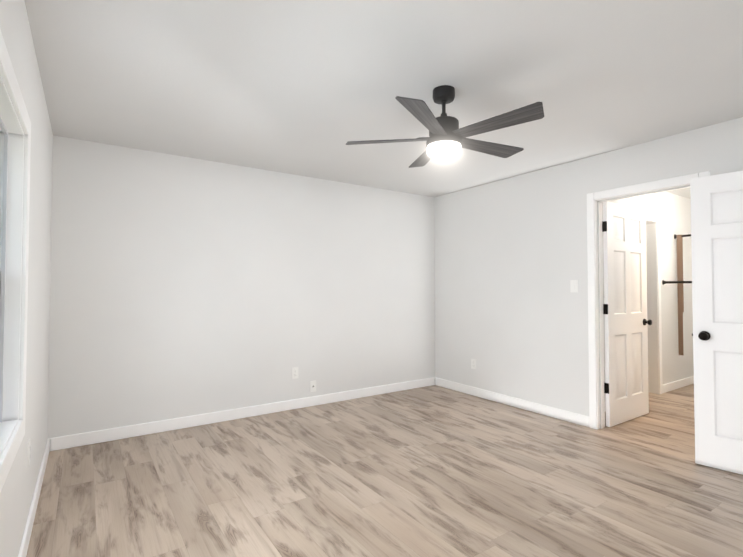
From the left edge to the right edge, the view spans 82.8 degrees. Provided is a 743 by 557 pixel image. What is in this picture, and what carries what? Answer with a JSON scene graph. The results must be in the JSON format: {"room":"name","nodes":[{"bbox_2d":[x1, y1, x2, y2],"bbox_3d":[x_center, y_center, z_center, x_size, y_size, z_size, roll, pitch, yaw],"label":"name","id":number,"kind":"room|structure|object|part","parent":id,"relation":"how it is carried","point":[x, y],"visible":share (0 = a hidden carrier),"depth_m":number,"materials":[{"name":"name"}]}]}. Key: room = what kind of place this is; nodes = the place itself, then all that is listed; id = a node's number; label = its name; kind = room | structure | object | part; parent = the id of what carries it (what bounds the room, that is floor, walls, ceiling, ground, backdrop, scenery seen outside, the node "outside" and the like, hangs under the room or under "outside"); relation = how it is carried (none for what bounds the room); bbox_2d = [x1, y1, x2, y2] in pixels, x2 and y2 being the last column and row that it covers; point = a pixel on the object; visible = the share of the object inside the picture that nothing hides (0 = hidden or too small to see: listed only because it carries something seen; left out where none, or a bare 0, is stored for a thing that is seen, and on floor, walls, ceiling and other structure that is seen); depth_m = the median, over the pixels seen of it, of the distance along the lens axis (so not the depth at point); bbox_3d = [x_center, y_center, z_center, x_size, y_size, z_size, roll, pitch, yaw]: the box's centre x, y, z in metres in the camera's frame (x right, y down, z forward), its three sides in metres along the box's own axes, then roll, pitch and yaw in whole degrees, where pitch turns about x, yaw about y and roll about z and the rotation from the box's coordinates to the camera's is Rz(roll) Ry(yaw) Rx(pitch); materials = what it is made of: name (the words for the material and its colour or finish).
{"room":"empty bedroom","nodes":[
{"label":"empty bedroom","id":0,"kind":"room"},
{"bbox_2d":[0,0,52,556],"bbox_3d":[-1.282,0.059,1.346,0.160,2.440,4.736,1,-2,-34],"label":"wall","id":1,"kind":"structure","parent":0,"point":[17,492],"depth_m":2.17,"materials":[{"name":"paint"}]},
{"bbox_2d":[0,29,30,491],"bbox_3d":[-1.288,-0.019,1.371,0.176,1.372,1.050,1,-2,-34],"label":"window","id":2,"kind":"structure","parent":1,"relation":"in","point":[12,313],"depth_m":1.75,"materials":[{"name":"paint"}]},
{"bbox_3d":[-1.299,-0.020,1.363,0.092,1.192,0.870,1,-2,-34],"label":"window sash","id":3,"kind":"part","parent":2,"relation":"part of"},
{"bbox_2d":[27,439,30,466],"bbox_3d":[-1.705,0.867,2.100,0.008,0.115,0.070,1,-2,-34],"label":"electrical outlet","id":4,"kind":"object","parent":1,"relation":"attached to","point":[28,453],"visible":1,"depth_m":2.07,"materials":[{"name":"white plastic"}]},
{"bbox_2d":[48,135,434,437],"bbox_3d":[0.385,0.152,5.267,7.002,2.440,0.115,1,-2,-34],"label":"wall","id":5,"kind":"structure","parent":0,"point":[181,286],"depth_m":3.96,"materials":[{"name":"paint"}]},
{"bbox_2d":[292,367,297,378],"bbox_3d":[-0.792,0.981,4.375,0.070,0.115,0.008,1,-2,-34],"label":"electrical outlet","id":6,"kind":"object","parent":5,"relation":"attached to","point":[294,372],"visible":1,"depth_m":4.37,"materials":[{"name":"white plastic"}]},
{"bbox_2d":[18,377,588,556],"bbox_3d":[0.437,1.256,2.484,3.993,0.100,4.506,1,-2,-34],"label":"baseboard","id":7,"kind":"structure","parent":5,"relation":"attached to","point":[81,439],"depth_m":3.97,"materials":[{"name":"paint"}]},
{"bbox_2d":[310,381,315,391],"bbox_3d":[-0.618,1.148,4.484,0.070,0.115,0.016,1,-2,-34],"label":"electrical outlet","id":8,"kind":"object","parent":5,"relation":"attached to","point":[312,386],"visible":1,"depth_m":4.48,"materials":[{"name":"white plastic"}]},
{"bbox_2d":[24,0,742,198],"bbox_3d":[1.616,-1.164,3.341,7.162,0.100,4.736,1,-2,-34],"label":"ceiling","id":9,"kind":"structure","parent":0,"point":[309,88],"depth_m":2.37,"materials":[{"name":"paint"}]},
{"bbox_2d":[346,85,543,167],"bbox_3d":[0.470,-0.935,2.524,1.161,0.396,1.161,1,-2,-34],"label":"fan","id":10,"kind":"object","parent":9,"relation":"hanging from","point":[446,138],"visible":1,"depth_m":2.45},
{"bbox_2d":[26,384,742,556],"bbox_3d":[1.616,1.375,3.280,7.162,0.100,4.736,1,-2,-34],"label":"floor","id":11,"kind":"structure","parent":0,"point":[433,471],"depth_m":2.64,"materials":[{"name":"brown wood"}]},
{"bbox_2d":[434,117,742,415],"bbox_3d":[2.137,0.114,3.664,0.115,2.440,4.506,1,-2,-34],"label":"wall","id":12,"kind":"structure","parent":0,"point":[511,313],"depth_m":4.29,"materials":[{"name":"paint"}]},
{"bbox_2d":[471,359,475,368],"bbox_3d":[1.192,0.999,4.927,0.008,0.115,0.070,1,-2,-34],"label":"electrical outlet","id":13,"kind":"object","parent":12,"relation":"attached to","point":[473,363],"visible":1,"depth_m":4.92,"materials":[{"name":"white plastic"}]},
{"bbox_2d":[570,280,577,291],"bbox_3d":[1.884,0.072,3.925,0.012,0.115,0.070,1,-2,-34],"label":"light switch","id":14,"kind":"object","parent":12,"relation":"attached to","point":[573,285],"visible":1,"depth_m":3.92,"materials":[{"name":"white plastic"}]},
{"bbox_2d":[602,201,651,426],"bbox_3d":[2.433,0.319,4.019,0.779,2.030,0.165,1,-2,-34],"label":"closet door","id":15,"kind":"structure","parent":12,"relation":"in","point":[626,322],"depth_m":3.97,"materials":[{"name":"paint"}]},
{"bbox_2d":[587,171,709,429],"bbox_3d":[2.262,0.276,3.463,0.133,2.106,0.912,1,-2,-34],"label":"door frame","id":16,"kind":"structure","parent":12,"relation":"attached to","point":[652,185],"depth_m":3.76,"materials":[{"name":"paint"}]},
{"bbox_2d":[690,171,742,474],"bbox_3d":[2.569,0.289,2.749,0.165,2.030,0.779,1,-2,-43],"label":"entry door","id":17,"kind":"structure","parent":12,"relation":"in","point":[717,245],"depth_m":2.91,"materials":[{"name":"paint"}]},
{"bbox_2d":[602,191,693,383],"bbox_3d":[3.074,0.142,4.860,2.779,2.440,0.115,1,-2,-34],"label":"wall","id":18,"kind":"structure","parent":0,"point":[672,211],"depth_m":5.25,"materials":[{"name":"paint"}]},
{"bbox_2d":[646,214,662,393],"bbox_3d":[3.044,0.308,4.827,0.902,2.106,0.133,1,-2,-34],"label":"door frame","id":19,"kind":"structure","parent":18,"relation":"attached to","point":[652,309],"depth_m":5.02,"materials":[{"name":"paint"}]},
{"bbox_2d":[662,234,691,354],"bbox_3d":[4.058,0.182,4.635,0.419,1.510,1.360,1,-2,-34],"label":"hanging rail","id":20,"kind":"object","parent":18,"relation":"attached to","point":[679,281],"visible":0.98,"depth_m":5.25,"materials":[{"name":"wood"},{"name":"dark bronze metal"}]},
{"bbox_2d":[663,376,693,392],"bbox_3d":[3.849,1.322,5.276,0.959,0.100,0.019,1,-2,-34],"label":"baseboard","id":21,"kind":"structure","parent":18,"relation":"attached to","point":[674,385],"depth_m":5.25,"materials":[{"name":"paint"}]}
]}

